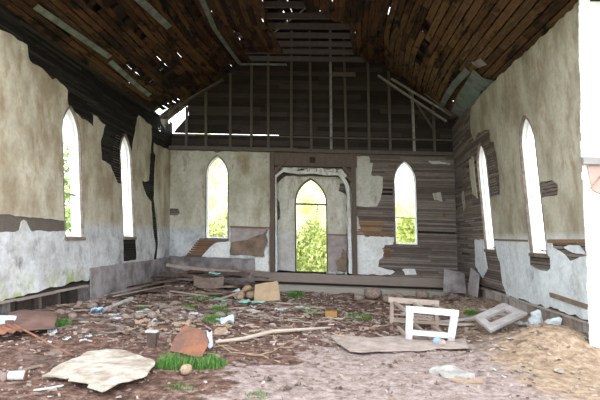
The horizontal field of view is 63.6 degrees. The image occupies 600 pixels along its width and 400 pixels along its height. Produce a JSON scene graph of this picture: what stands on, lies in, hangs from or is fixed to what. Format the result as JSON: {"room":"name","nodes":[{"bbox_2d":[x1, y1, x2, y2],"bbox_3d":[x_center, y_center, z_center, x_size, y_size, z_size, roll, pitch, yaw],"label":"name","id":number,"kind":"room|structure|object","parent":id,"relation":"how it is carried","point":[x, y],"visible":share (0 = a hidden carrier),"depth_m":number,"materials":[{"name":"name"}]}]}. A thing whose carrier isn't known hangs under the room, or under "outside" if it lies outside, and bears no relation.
{"room":"church","nodes":[
{"label":"church","id":0,"kind":"room"},
{"bbox_2d":[0,5,172,314],"bbox_3d":[-4.538,-0.265,11.207,0.777,5.400,9.227,2,-4,4],"label":"wall","id":1,"kind":"structure","parent":0,"point":[39,269],"depth_m":9.34,"materials":[{"name":"paint"}]},
{"bbox_2d":[62,106,85,240],"bbox_3d":[-4.655,-0.557,9.692,0.551,2.711,0.780,2,-4,3],"label":"window","id":2,"kind":"structure","parent":1,"relation":"in","point":[75,153],"depth_m":9.99,"materials":[{"name":"white paint"}]},
{"bbox_2d":[113,134,136,239],"bbox_3d":[-4.508,-0.355,12.350,0.551,2.711,0.780,2,-4,3],"label":"window","id":3,"kind":"structure","parent":1,"relation":"in","point":[125,147],"depth_m":12.65,"materials":[{"name":"white paint"}]},
{"bbox_2d":[0,0,599,132],"bbox_3d":[0.080,-4.617,11.345,10.645,4.320,9.500,2,-4,3],"label":"ceiling","id":4,"kind":"structure","parent":0,"point":[451,51],"depth_m":11.86,"materials":[{"name":"wood"}]},
{"bbox_2d":[0,271,599,399],"bbox_3d":[0.201,2.199,8.912,10.000,0.750,13.100,2,-4,3],"label":"floor","id":5,"kind":"structure","parent":0,"point":[230,376],"depth_m":6.14,"materials":[{"name":"soil"}]},
{"bbox_2d":[0,370,5,381],"bbox_3d":[-3.109,1.812,5.004,0.460,0.035,0.107,-1,-5,37],"label":"wood splinter","id":6,"kind":"object","parent":5,"relation":"on","point":[2,374],"visible":0.59,"depth_m":4.94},
{"bbox_2d":[0,315,16,324],"bbox_3d":[-4.256,1.736,6.810,0.520,0.208,0.186,2,-4,3],"label":"tile","id":7,"kind":"structure","parent":5,"relation":"on","point":[3,318],"depth_m":6.85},
{"bbox_2d":[0,323,22,334],"bbox_3d":[-4.122,1.716,6.510,0.831,0.093,0.468,2,-4,3],"label":"sheet","id":8,"kind":"object","parent":5,"relation":"on","point":[3,329],"visible":0.94,"depth_m":6.47,"materials":[{"name":"metal"}]},
{"bbox_2d":[13,324,73,355],"bbox_3d":[-3.217,1.734,6.047,1.519,0.172,0.043,-1,-5,36],"label":"pole","id":9,"kind":"object","parent":8,"relation":"on","point":[15,325],"visible":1,"depth_m":6.04,"materials":[{"name":"metal"}]},
{"bbox_2d":[6,370,27,380],"bbox_3d":[-2.844,1.764,4.865,0.172,0.095,0.095,3,-4,-11],"label":"tin can","id":10,"kind":"object","parent":5,"relation":"on","point":[16,375],"visible":1,"depth_m":4.83,"materials":[{"name":"white metal"}]},
{"bbox_2d":[15,365,42,370],"bbox_3d":[-2.932,1.820,5.236,0.058,0.061,0.367,1,-4,11],"label":"wood splinter","id":11,"kind":"object","parent":5,"relation":"on","point":[37,366],"visible":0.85,"depth_m":5.22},
{"bbox_2d":[13,356,47,361],"bbox_3d":[-3.137,1.849,5.648,0.466,0.047,0.082,1,-4,15],"label":"wood splinter","id":12,"kind":"object","parent":5,"relation":"on","point":[26,358],"visible":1,"depth_m":5.63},
{"bbox_2d":[5,309,56,330],"bbox_3d":[-3.971,1.727,7.176,0.676,0.157,1.374,4,-5,-24],"label":"sheet","id":13,"kind":"object","parent":5,"relation":"on","point":[29,320],"visible":0.96,"depth_m":6.91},
{"bbox_2d":[33,385,63,390],"bbox_3d":[-2.408,1.801,4.637,0.269,0.018,0.020,5,-6,-40],"label":"stick","id":14,"kind":"object","parent":5,"relation":"on","point":[58,386],"visible":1,"depth_m":4.63,"materials":[{"name":"wood"}]},
{"bbox_2d":[37,357,60,365],"bbox_3d":[-2.841,1.852,5.530,0.493,0.036,0.090,-1,-5,31],"label":"wood splinter","id":15,"kind":"object","parent":5,"relation":"on","point":[48,361],"visible":0.67,"depth_m":5.51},
{"bbox_2d":[50,349,62,354],"bbox_3d":[-3.001,1.877,5.971,0.121,0.037,0.245,5,-5,-34],"label":"wood splinter","id":16,"kind":"object","parent":5,"relation":"on","point":[53,351],"visible":0.82,"depth_m":5.91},
{"bbox_2d":[55,317,71,326],"bbox_3d":[-3.690,1.867,7.445,0.417,0.160,0.356,-2,-6,40],"label":"grass tuft","id":17,"kind":"object","parent":5,"relation":"on","point":[60,322],"visible":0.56,"depth_m":7.41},
{"bbox_2d":[67,313,77,317],"bbox_3d":[-3.760,1.915,7.979,0.204,0.120,0.131,-2,-5,39],"label":"lump","id":18,"kind":"object","parent":5,"relation":"on","point":[70,315],"visible":0.73,"depth_m":7.92,"materials":[{"name":"stone"}]},
{"bbox_2d":[67,318,102,320],"bbox_3d":[-3.475,1.968,7.941,0.627,0.096,0.106,4,-5,-29],"label":"wood splinter","id":19,"kind":"object","parent":5,"relation":"on","point":[67,318],"visible":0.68,"depth_m":7.83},
{"bbox_2d":[77,318,108,321],"bbox_3d":[-3.373,1.968,7.956,0.041,0.056,0.584,-2,-6,41],"label":"wood splinter","id":20,"kind":"object","parent":5,"relation":"on","point":[102,318],"visible":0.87,"depth_m":7.89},
{"bbox_2d":[90,307,104,311],"bbox_3d":[-3.570,1.933,8.543,0.237,0.104,0.164,3,-5,-20],"label":"cloth","id":21,"kind":"object","parent":5,"relation":"on","point":[94,308],"visible":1,"depth_m":8.51,"materials":[{"name":"fabric"}]},
{"bbox_2d":[42,349,154,391],"bbox_3d":[-2.082,1.797,5.213,1.028,0.047,1.539,2,-4,1],"label":"sheet","id":22,"kind":"object","parent":5,"relation":"on","point":[102,370],"visible":1,"depth_m":5.10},
{"bbox_2d":[104,322,125,329],"bbox_3d":[-2.883,2.047,7.750,0.677,0.101,0.115,0,-5,22],"label":"wood splinter","id":23,"kind":"object","parent":5,"relation":"on","point":[107,323],"visible":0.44,"depth_m":7.79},
{"bbox_2d":[100,297,133,311],"bbox_3d":[-3.460,1.976,9.181,0.070,0.168,1.018,1,-4,12],"label":"pipe","id":24,"kind":"object","parent":5,"relation":"on","point":[130,298],"visible":0.81,"depth_m":9.20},
{"bbox_2d":[106,294,128,300],"bbox_3d":[-4.074,2.166,10.684,0.170,0.034,1.498,2,-4,2],"label":"plank","id":25,"kind":"object","parent":5,"relation":"on","point":[121,296],"visible":0.57,"depth_m":10.64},
{"bbox_2d":[125,322,145,327],"bbox_3d":[-2.634,2.008,7.761,0.390,0.055,0.068,0,-5,21],"label":"wood splinter","id":26,"kind":"object","parent":5,"relation":"on","point":[127,323],"visible":0.96,"depth_m":7.75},
{"bbox_2d":[104,279,170,295],"bbox_3d":[-3.923,2.161,12.108,0.173,0.075,3.617,1,-4,6],"label":"plank","id":27,"kind":"object","parent":5,"relation":"on","point":[170,279],"visible":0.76,"depth_m":11.16,"materials":[{"name":"brown wood"}]},
{"bbox_2d":[127,278,169,287],"bbox_3d":[-3.753,2.099,12.410,0.173,0.077,2.688,1,-4,7],"label":"plank","id":28,"kind":"object","parent":27,"relation":"on","point":[167,278],"visible":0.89,"depth_m":11.73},
{"bbox_2d":[147,280,186,283],"bbox_3d":[-3.270,2.155,12.976,0.170,0.034,2.055,-1,-5,30],"label":"plank","id":29,"kind":"object","parent":28,"relation":"on","point":[165,281],"visible":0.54,"depth_m":12.52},
{"bbox_2d":[150,276,177,278],"bbox_3d":[-3.469,2.145,13.358,1.646,0.076,0.166,1,-4,10],"label":"board","id":30,"kind":"object","parent":29,"relation":"on","point":[161,277],"visible":0.43,"depth_m":13.36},
{"bbox_2d":[176,278,193,280],"bbox_3d":[-2.924,2.062,12.593,0.813,0.071,0.138,-1,-5,36],"label":"board","id":31,"kind":"object","parent":29,"relation":"on","point":[192,279],"visible":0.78,"depth_m":12.59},
{"bbox_2d":[134,313,141,318],"bbox_3d":[-2.824,2.018,8.428,0.163,0.116,0.117,0,-5,25],"label":"lump","id":32,"kind":"object","parent":5,"relation":"on","point":[136,315],"visible":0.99,"depth_m":8.38,"materials":[{"name":"stone"}]},
{"bbox_2d":[113,284,171,296],"bbox_3d":[-3.630,2.186,11.985,0.173,0.074,3.309,1,-4,12],"label":"plank","id":33,"kind":"object","parent":5,"relation":"on","point":[169,284],"visible":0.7,"depth_m":11.19,"materials":[{"name":"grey wood"}]},
{"bbox_2d":[145,329,158,347],"bbox_3d":[-1.988,1.872,6.491,0.150,0.245,0.090,2,-4,3],"label":"stub","id":34,"kind":"object","parent":5,"relation":"on","point":[152,335],"visible":0.86,"depth_m":6.46,"materials":[{"name":"brown wood"}]},
{"bbox_2d":[147,311,157,318],"bbox_3d":[-2.613,2.027,8.539,0.188,0.134,0.159,1,-4,10],"label":"lump","id":35,"kind":"object","parent":5,"relation":"on","point":[151,314],"visible":0.98,"depth_m":8.48,"materials":[{"name":"stone"}]},
{"bbox_2d":[141,288,182,291],"bbox_3d":[-3.351,2.177,11.747,1.047,0.087,0.156,3,-5,-21],"label":"board","id":36,"kind":"object","parent":5,"relation":"on","point":[165,289],"visible":0.82,"depth_m":11.72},
{"bbox_2d":[167,287,191,288],"bbox_3d":[-2.961,2.153,11.870,0.832,0.103,0.122,-1,-5,33],"label":"board","id":37,"kind":"object","parent":36,"relation":"on","point":[167,287],"visible":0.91,"depth_m":11.79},
{"bbox_2d":[158,303,168,308],"bbox_3d":[-2.743,2.139,9.736,0.180,0.138,0.216,0,-4,18],"label":"lump","id":38,"kind":"object","parent":5,"relation":"on","point":[160,304],"visible":0.6,"depth_m":9.67,"materials":[{"name":"stone"}]},
{"bbox_2d":[147,294,193,295],"bbox_3d":[-3.084,2.251,11.440,1.260,0.094,0.109,1,-4,16],"label":"board","id":39,"kind":"object","parent":5,"relation":"on","point":[147,294],"visible":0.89,"depth_m":11.38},
{"bbox_2d":[169,290,207,296],"bbox_3d":[-2.640,2.210,11.422,1.273,0.061,0.073,-1,-5,31],"label":"board","id":40,"kind":"object","parent":39,"relation":"on","point":[170,290],"visible":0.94,"depth_m":11.42,"materials":[{"name":"brown wood"}]},
{"bbox_2d":[154,349,198,370],"bbox_3d":[-1.448,1.856,5.680,0.524,0.235,0.469,0,-5,25],"label":"grass tuft","id":41,"kind":"object","parent":5,"relation":"on","point":[170,363],"visible":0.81,"depth_m":5.63,"materials":[{"name":"plant"}]},
{"bbox_2d":[163,305,194,309],"bbox_3d":[-2.360,2.101,9.455,0.637,0.087,0.059,3,-4,-11],"label":"wood splinter","id":42,"kind":"object","parent":5,"relation":"on","point":[163,305],"visible":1,"depth_m":9.43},
{"bbox_2d":[164,381,194,391],"bbox_3d":[-1.238,1.876,4.900,0.359,0.077,0.276,2,-4,1],"label":"grass tuft","id":43,"kind":"object","parent":5,"relation":"on","point":[178,384],"visible":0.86,"depth_m":4.87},
{"bbox_2d":[180,364,191,374],"bbox_3d":[-1.264,1.875,5.365,0.100,0.110,0.150,-1,-5,36],"label":"stone","id":44,"kind":"object","parent":5,"relation":"on","point":[185,369],"visible":1,"depth_m":5.33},
{"bbox_2d":[170,325,209,356],"bbox_3d":[-1.407,1.827,6.296,0.531,0.288,0.363,0,-5,24],"label":"sheet","id":45,"kind":"object","parent":5,"relation":"on","point":[195,341],"visible":1,"depth_m":6.28,"materials":[{"name":"metal"}]},
{"bbox_2d":[186,309,211,311],"bbox_3d":[-1.948,2.128,9.319,0.516,0.032,0.091,5,-5,-33],"label":"wood splinter","id":46,"kind":"object","parent":5,"relation":"on","point":[198,310],"visible":0.82,"depth_m":9.30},
{"bbox_2d":[190,295,215,300],"bbox_3d":[-2.161,2.199,11.016,0.639,0.137,0.490,6,-6,-43],"label":"grass tuft","id":47,"kind":"object","parent":5,"relation":"on","point":[202,298],"visible":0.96,"depth_m":10.93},
{"bbox_2d":[193,275,223,288],"bbox_3d":[-2.269,2.042,12.015,0.776,0.337,0.129,2,-4,1],"label":"square panel","id":48,"kind":"object","parent":5,"relation":"on","point":[200,282],"visible":1,"depth_m":12.00,"materials":[{"name":"wood"}]},
{"bbox_2d":[192,351,227,369],"bbox_3d":[-1.077,1.884,5.745,0.445,0.200,0.399,2,-4,-5],"label":"grass tuft","id":49,"kind":"object","parent":5,"relation":"on","point":[202,364],"visible":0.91,"depth_m":5.69,"materials":[{"name":"plant"}]},
{"bbox_2d":[207,331,212,347],"bbox_3d":[-1.189,1.835,6.379,0.070,0.228,0.083,4,-5,-25],"label":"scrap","id":50,"kind":"object","parent":5,"relation":"on","point":[209,335],"visible":0.87,"depth_m":6.37,"materials":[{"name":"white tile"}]},
{"bbox_2d":[203,313,223,322],"bbox_3d":[-1.518,2.052,8.509,0.356,0.160,0.417,1,-4,14],"label":"grass tuft","id":51,"kind":"object","parent":5,"relation":"on","point":[211,318],"visible":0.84,"depth_m":8.45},
{"bbox_2d":[209,304,230,312],"bbox_3d":[-1.591,2.139,9.585,0.500,0.192,0.427,0,-5,21],"label":"grass tuft","id":52,"kind":"object","parent":5,"relation":"on","point":[216,308],"visible":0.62,"depth_m":9.56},
{"bbox_2d":[214,327,227,332],"bbox_3d":[-1.254,2.107,7.787,0.250,0.108,0.249,4,-5,-25],"label":"scrap","id":53,"kind":"object","parent":5,"relation":"on","point":[220,329],"visible":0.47,"depth_m":7.81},
{"bbox_2d":[199,292,245,294],"bbox_3d":[-1.803,2.235,11.541,1.264,0.080,0.150,2,-4,-2],"label":"board","id":54,"kind":"object","parent":5,"relation":"on","point":[244,292],"visible":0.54,"depth_m":11.46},
{"bbox_2d":[215,314,233,323],"bbox_3d":[-1.298,2.057,8.355,0.322,0.152,0.187,3,-4,-12],"label":"scrap","id":55,"kind":"object","parent":5,"relation":"on","point":[230,318],"visible":0.93,"depth_m":8.35,"materials":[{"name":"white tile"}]},
{"bbox_2d":[236,292,244,299],"bbox_3d":[-1.372,2.204,11.148,0.188,0.190,0.236,1,-4,7],"label":"stone","id":56,"kind":"object","parent":5,"relation":"on","point":[241,295],"visible":0.97,"depth_m":11.06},
{"bbox_2d":[216,289,246,299],"bbox_3d":[-1.578,2.167,11.072,0.732,0.258,0.100,4,-5,-25],"label":"board","id":57,"kind":"object","parent":56,"relation":"on","point":[243,290],"visible":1,"depth_m":11.06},
{"bbox_2d":[237,312,258,316],"bbox_3d":[-1.061,2.195,9.297,0.563,0.072,0.092,2,-4,4],"label":"wood splinter","id":58,"kind":"object","parent":5,"relation":"on","point":[253,315],"visible":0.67,"depth_m":9.28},
{"bbox_2d":[218,344,279,362],"bbox_3d":[-0.700,1.990,6.265,1.063,0.104,0.139,-1,-5,29],"label":"stick","id":59,"kind":"object","parent":5,"relation":"on","point":[218,344],"visible":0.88,"depth_m":6.26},
{"bbox_2d":[245,291,254,299],"bbox_3d":[-1.152,2.232,11.296,0.293,0.214,0.233,-2,-6,39],"label":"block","id":60,"kind":"object","parent":5,"relation":"on","point":[250,294],"visible":0.78,"depth_m":11.20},
{"bbox_2d":[242,285,251,291],"bbox_3d":[-1.264,2.099,11.453,0.258,0.178,0.185,2,-4,-8],"label":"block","id":61,"kind":"object","parent":60,"relation":"on","point":[248,287],"visible":0.81,"depth_m":11.38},
{"bbox_2d":[245,389,271,398],"bbox_3d":[-0.416,1.860,4.647,0.280,0.060,0.214,5,-5,-36],"label":"grass tuft","id":62,"kind":"object","parent":5,"relation":"on","point":[257,389],"visible":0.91,"depth_m":4.65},
{"bbox_2d":[254,281,279,300],"bbox_3d":[-0.745,2.095,11.062,0.587,0.474,0.218,2,-4,-2],"label":"cardboard sheet","id":63,"kind":"object","parent":5,"relation":"on","point":[268,291],"visible":0.96,"depth_m":11.05,"materials":[{"name":"cardboard"}]},
{"bbox_2d":[247,347,292,355],"bbox_3d":[-0.291,2.010,6.502,0.120,0.097,1.141,-1,-5,36],"label":"stick","id":64,"kind":"object","parent":5,"relation":"on","point":[278,347],"visible":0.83,"depth_m":6.28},
{"bbox_2d":[215,327,330,343],"bbox_3d":[-0.367,2.029,7.410,2.162,0.069,0.206,6,-6,-41],"label":"branch","id":65,"kind":"object","parent":5,"relation":"on","point":[272,331],"visible":1,"depth_m":7.33,"materials":[{"name":"brown wood"}]},
{"bbox_2d":[285,289,304,297],"bbox_3d":[-0.117,2.346,12.192,0.462,0.208,0.542,-1,-5,30],"label":"grass tuft","id":66,"kind":"object","parent":5,"relation":"on","point":[290,293],"visible":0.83,"depth_m":12.07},
{"bbox_2d":[280,319,311,323],"bbox_3d":[-0.166,2.197,8.786,0.192,0.127,1.202,6,-6,-45],"label":"stick","id":67,"kind":"object","parent":5,"relation":"on","point":[285,319],"visible":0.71,"depth_m":8.72,"materials":[{"name":"brown wood"}]},
{"bbox_2d":[0,280,597,399],"bbox_3d":[-0.036,2.160,9.452,8.938,0.604,10.799,2,-4,3],"label":"litter","id":68,"kind":"object","parent":5,"relation":"on","point":[121,310],"visible":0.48,"depth_m":8.07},
{"bbox_2d":[325,310,336,316],"bbox_3d":[0.604,2.221,9.460,0.236,0.117,0.120,2,-4,-2],"label":"brick","id":69,"kind":"object","parent":5,"relation":"on","point":[328,313],"visible":1,"depth_m":9.40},
{"bbox_2d":[343,312,372,320],"bbox_3d":[1.159,2.259,9.519,0.639,0.137,0.490,5,-5,-38],"label":"grass tuft","id":70,"kind":"object","parent":5,"relation":"on","point":[355,314],"visible":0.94,"depth_m":9.47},
{"bbox_2d":[354,294,364,300],"bbox_3d":[1.471,2.417,11.988,0.272,0.168,0.209,2,-4,3],"label":"stone","id":71,"kind":"object","parent":5,"relation":"on","point":[359,297],"visible":0.97,"depth_m":11.93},
{"bbox_2d":[364,287,381,298],"bbox_3d":[1.830,2.333,12.126,0.470,0.290,0.362,2,-4,3],"label":"stone","id":72,"kind":"object","parent":5,"relation":"on","point":[370,293],"visible":0.99,"depth_m":12.02,"materials":[{"name":"stone"}]},
{"bbox_2d":[382,295,391,301],"bbox_3d":[2.125,2.393,11.743,0.279,0.167,0.181,2,-4,3],"label":"rock","id":73,"kind":"object","parent":5,"relation":"on","point":[385,298],"visible":0.65,"depth_m":11.70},
{"bbox_2d":[329,334,468,352],"bbox_3d":[1.521,2.096,7.150,2.039,0.076,1.038,3,-4,-10],"label":"plywood sheet","id":74,"kind":"object","parent":5,"relation":"on","point":[352,343],"visible":0.91,"depth_m":6.98,"materials":[{"name":"wood"}]},
{"bbox_2d":[432,337,445,343],"bbox_3d":[2.057,2.106,7.159,0.127,0.127,0.152,3,-4,-16],"label":"cup","id":75,"kind":"object","parent":74,"relation":"on","point":[436,340],"visible":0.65,"depth_m":7.10,"materials":[{"name":"blue plastic"}]},
{"bbox_2d":[394,293,403,297],"bbox_3d":[2.499,2.422,12.231,0.242,0.155,0.164,2,-4,3],"label":"rock","id":76,"kind":"object","parent":5,"relation":"on","point":[399,295],"visible":0.71,"depth_m":12.19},
{"bbox_2d":[415,290,428,298],"bbox_3d":[3.212,2.476,12.691,0.366,0.226,0.282,2,-4,3],"label":"stone","id":77,"kind":"object","parent":5,"relation":"on","point":[422,293],"visible":0.9,"depth_m":12.62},
{"bbox_2d":[388,297,458,340],"bbox_3d":[1.996,1.959,8.029,0.894,0.557,1.365,2,-4,3],"label":"wooden frame","id":78,"kind":"object","parent":5,"relation":"on","point":[437,310],"visible":0.91,"depth_m":7.38,"materials":[{"name":"white paint"}]},
{"bbox_2d":[413,317,433,320],"bbox_3d":[2.330,2.280,9.281,0.510,0.044,0.113,0,-5,28],"label":"wood splinter","id":79,"kind":"object","parent":5,"relation":"on","point":[417,318],"visible":0.7,"depth_m":9.23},
{"bbox_2d":[429,365,474,378],"bbox_3d":[1.703,1.979,5.552,0.382,0.074,0.430,4,-5,-22],"label":"plastic sheet","id":80,"kind":"object","parent":5,"relation":"on","point":[447,371],"visible":0.94,"depth_m":5.49,"materials":[{"name":"plastic"}]},
{"bbox_2d":[443,268,465,293],"bbox_3d":[4.358,2.278,13.638,0.609,0.658,0.163,0,-4,18],"label":"leaning board","id":81,"kind":"object","parent":5,"relation":"on","point":[454,281],"visible":1,"depth_m":13.62,"materials":[{"name":"wood"}]},
{"bbox_2d":[439,317,473,322],"bbox_3d":[2.919,2.257,9.109,1.134,0.087,0.100,4,-5,-22],"label":"strip","id":82,"kind":"object","parent":5,"relation":"on","point":[466,318],"visible":0.48,"depth_m":9.13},
{"bbox_2d":[439,322,474,325],"bbox_3d":[2.801,2.260,8.813,0.724,0.037,0.160,2,-4,-2],"label":"strip","id":83,"kind":"object","parent":5,"relation":"on","point":[440,323],"visible":0.65,"depth_m":8.75,"materials":[{"name":"brown wood"}]},
{"bbox_2d":[450,378,483,382],"bbox_3d":[1.812,1.962,5.254,0.362,0.037,0.040,1,-4,6],"label":"board","id":84,"kind":"object","parent":5,"relation":"on","point":[451,379],"visible":1,"depth_m":5.24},
{"bbox_2d":[463,307,479,315],"bbox_3d":[3.573,2.316,10.079,0.375,0.144,0.320,5,-5,-35],"label":"grass tuft","id":85,"kind":"object","parent":5,"relation":"on","point":[466,312],"visible":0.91,"depth_m":10.03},
{"bbox_2d":[468,268,479,296],"bbox_3d":[4.630,2.185,12.885,0.096,0.722,0.907,1,-4,5],"label":"leaning board","id":86,"kind":"object","parent":5,"relation":"on","point":[473,286],"visible":1,"depth_m":12.85,"materials":[{"name":"wood"}]},
{"bbox_2d":[478,308,507,315],"bbox_3d":[3.950,2.262,9.650,0.120,0.037,1.137,3,-4,-18],"label":"strip","id":87,"kind":"object","parent":5,"relation":"on","point":[481,309],"visible":0.37,"depth_m":9.58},
{"bbox_2d":[474,303,526,332],"bbox_3d":[3.411,2.015,8.361,1.259,0.340,0.581,5,-5,-34],"label":"window frame","id":88,"kind":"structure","parent":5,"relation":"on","point":[515,314],"depth_m":8.32,"materials":[{"name":"wood"}]},
{"bbox_2d":[528,309,542,325],"bbox_3d":[4.161,2.097,8.546,0.289,0.327,0.187,2,-4,3],"label":"paper wad","id":89,"kind":"object","parent":5,"relation":"on","point":[535,318],"visible":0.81,"depth_m":8.49,"materials":[{"name":"white paper"}]},
{"bbox_2d":[544,317,561,323],"bbox_3d":[4.292,2.062,8.192,0.306,0.161,0.185,3,-4,-14],"label":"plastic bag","id":90,"kind":"object","parent":5,"relation":"on","point":[557,320],"visible":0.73,"depth_m":8.21,"materials":[{"name":"plastic"}]},
{"label":"board","id":91,"kind":"object","parent":5,"relation":"on","visible":0},
{"bbox_2d":[206,289,235,292],"bbox_3d":[-1.822,2.167,11.515,1.095,0.041,0.072,-1,-5,32],"label":"board","id":92,"kind":"object","parent":91,"relation":"on","point":[206,289],"visible":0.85,"depth_m":11.52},
{"bbox_2d":[164,8,460,281],"bbox_3d":[0.374,-1.707,15.678,10.020,9.250,1.000,2,-4,3],"label":"wall","id":93,"kind":"structure","parent":0,"point":[339,126],"depth_m":15.40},
{"bbox_2d":[204,155,228,240],"bbox_3d":[-2.608,-0.080,15.508,0.847,2.731,0.280,2,-4,3],"label":"window","id":94,"kind":"structure","parent":93,"relation":"in","point":[216,157],"depth_m":15.47,"materials":[{"name":"white paint"}]},
{"bbox_2d":[295,178,327,272],"bbox_3d":[0.380,0.827,15.771,1.140,3.084,0.270,2,-4,3],"label":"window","id":95,"kind":"structure","parent":93,"relation":"in","point":[309,179],"depth_m":15.71,"materials":[{"name":"glass"}]},
{"bbox_2d":[336,249,346,271],"bbox_3d":[1.319,1.905,15.298,0.346,0.735,0.122,2,-4,3],"label":"plaster patch","id":96,"kind":"object","parent":93,"relation":"on","point":[341,263],"visible":1,"depth_m":15.29,"materials":[{"name":"paint"}]},
{"bbox_2d":[393,160,419,246],"bbox_3d":[3.320,0.100,15.166,0.824,2.701,0.280,2,-4,3],"label":"window","id":97,"kind":"structure","parent":93,"relation":"in","point":[406,163],"depth_m":15.12,"materials":[{"name":"white paint"}]},
{"bbox_2d":[452,1,598,334],"bbox_3d":[4.616,0.013,11.006,0.764,5.400,8.575,2,-4,3],"label":"wall","id":98,"kind":"structure","parent":0,"point":[542,85],"depth_m":9.19,"materials":[{"name":"paint"}]},
{"bbox_2d":[477,142,497,252],"bbox_3d":[4.669,-0.074,11.911,0.522,2.711,0.780,2,-4,3],"label":"window","id":99,"kind":"structure","parent":98,"relation":"in","point":[482,166],"depth_m":12.21,"materials":[{"name":"white paint"}]},
{"bbox_2d":[519,115,550,257],"bbox_3d":[4.519,-0.280,9.202,0.522,2.711,0.780,2,-4,3],"label":"window","id":100,"kind":"structure","parent":98,"relation":"in","point":[526,134],"depth_m":9.51,"materials":[{"name":"white paint"}]},
{"bbox_2d":[578,0,599,347],"bbox_3d":[0.561,-2.255,6.880,12.206,9.450,0.520,2,-4,3],"label":"wall","id":101,"kind":"structure","parent":0,"point":[588,11],"depth_m":6.80,"materials":[{"name":"paint"}]},
{"bbox_3d":[1.041,3.469,19.767,140.000,0.380,140.000,2,-4,3],"label":"ground","id":102,"kind":"structure","parent":0,"visible":0},
{"bbox_2d":[63,140,122,234],"bbox_3d":[-10.232,0.033,19.358,6.215,5.885,3.745,3,-4,-18],"label":"leafy tree","id":103,"kind":"object","parent":102,"relation":"on","point":[67,209],"visible":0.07,"depth_m":19.70,"materials":[{"name":"green plant"}]},
{"bbox_2d":[190,133,226,215],"bbox_3d":[-5.203,-0.061,25.300,4.110,7.284,6.382,4,-5,-28],"label":"leafy tree","id":104,"kind":"object","parent":102,"relation":"on","point":[215,179],"visible":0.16,"depth_m":25.27,"materials":[{"name":"green plant"}]},
{"bbox_2d":[209,207,226,236],"bbox_3d":[-3.516,1.910,21.494,4.223,3.296,3.180,0,-4,18],"label":"shrub","id":105,"kind":"object","parent":102,"relation":"on","point":[218,227],"visible":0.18,"depth_m":20.95,"materials":[{"name":"green plant"}]},
{"bbox_2d":[296,193,306,230],"bbox_3d":[-0.842,1.405,23.663,2.759,4.336,4.580,0,-5,21],"label":"leafy tree","id":106,"kind":"object","parent":102,"relation":"on","point":[298,200],"visible":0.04,"depth_m":24.58,"materials":[{"name":"green plant"}]},
{"bbox_2d":[296,180,325,260],"bbox_3d":[0.763,0.880,28.223,3.493,6.192,5.424,2,-4,-3],"label":"leafy tree","id":107,"kind":"object","parent":102,"relation":"on","point":[312,212],"visible":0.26,"depth_m":27.18,"materials":[{"name":"green plant"}]},
{"bbox_2d":[296,182,325,222],"bbox_3d":[0.908,0.260,36.532,7.658,8.741,4.932,6,-6,-42],"label":"leafy tree","id":108,"kind":"object","parent":102,"relation":"on","point":[319,199],"visible":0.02,"depth_m":36.09,"materials":[{"name":"green plant"}]},
{"bbox_2d":[296,219,326,271],"bbox_3d":[0.103,2.243,21.565,3.574,2.789,2.691,2,-4,-2],"label":"shrub","id":109,"kind":"object","parent":102,"relation":"on","point":[312,229],"visible":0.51,"depth_m":20.85,"materials":[{"name":"green plant"}]},
{"bbox_2d":[297,214,326,271],"bbox_3d":[1.413,2.136,22.411,3.180,3.296,4.223,1,-4,5],"label":"shrub","id":110,"kind":"object","parent":102,"relation":"on","point":[319,265],"visible":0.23,"depth_m":21.33,"materials":[{"name":"green plant"}]},
{"bbox_2d":[395,186,414,242],"bbox_3d":[5.821,1.659,26.239,4.907,4.646,2.956,6,-6,-43],"label":"leafy tree","id":111,"kind":"object","parent":102,"relation":"on","point":[407,210],"visible":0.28,"depth_m":25.02,"materials":[{"name":"green plant"}]},
{"bbox_2d":[396,216,414,242],"bbox_3d":[5.195,2.232,20.652,2.936,3.042,3.898,3,-4,-18],"label":"shrub","id":112,"kind":"object","parent":102,"relation":"on","point":[405,233],"visible":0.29,"depth_m":19.97,"materials":[{"name":"green plant"}]},
{"bbox_3d":[-1.918,2.271,12.539,0.796,0.035,0.117,3,-4,24],"label":"board","id":113,"kind":"object","parent":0,"visible":0},
{"label":"board","id":114,"kind":"object","parent":113,"relation":"on","visible":0},
{"bbox_2d":[223,283,255,286],"bbox_3d":[-1.815,2.183,12.604,1.647,0.091,0.100,3,-4,0],"label":"beam","id":115,"kind":"structure","parent":114,"relation":"on","point":[253,284],"depth_m":12.55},
{"bbox_2d":[178,276,251,285],"bbox_3d":[-2.241,2.108,12.641,2.144,0.172,0.100,1,-4,16],"label":"beam","id":116,"kind":"structure","parent":115,"relation":"on","point":[225,281],"depth_m":12.43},
{"bbox_2d":[160,271,215,277],"bbox_3d":[-2.895,1.992,12.668,1.731,0.164,0.100,1,-4,13],"label":"beam","id":117,"kind":"structure","parent":116,"relation":"on","point":[162,272],"depth_m":12.67,"materials":[{"name":"wood"}]},
{"bbox_2d":[198,271,250,275],"bbox_3d":[-2.015,1.933,12.889,1.458,0.098,0.100,3,-4,6],"label":"beam","id":118,"kind":"structure","parent":117,"relation":"on","point":[221,272],"depth_m":12.82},
{"bbox_2d":[166,263,240,271],"bbox_3d":[-2.573,1.831,12.898,1.999,0.225,0.100,2,-4,-5],"label":"beam","id":119,"kind":"structure","parent":118,"relation":"on","point":[167,264],"depth_m":12.84,"materials":[{"name":"wood"}]},
{"label":"board","id":120,"kind":"object","parent":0,"visible":0},
{"bbox_2d":[177,270,214,276],"bbox_3d":[-2.953,2.098,13.760,1.250,0.155,0.170,0,-4,19],"label":"board","id":121,"kind":"object","parent":120,"relation":"on","point":[181,271],"visible":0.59,"depth_m":13.72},
{"label":"board","id":122,"kind":"object","parent":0,"visible":0},
{"bbox_2d":[235,268,272,273],"bbox_3d":[-1.344,2.093,14.228,1.225,0.189,0.039,4,-5,-32],"label":"pole","id":123,"kind":"object","parent":122,"relation":"on","point":[235,268],"visible":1,"depth_m":14.20,"materials":[{"name":"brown wood"}]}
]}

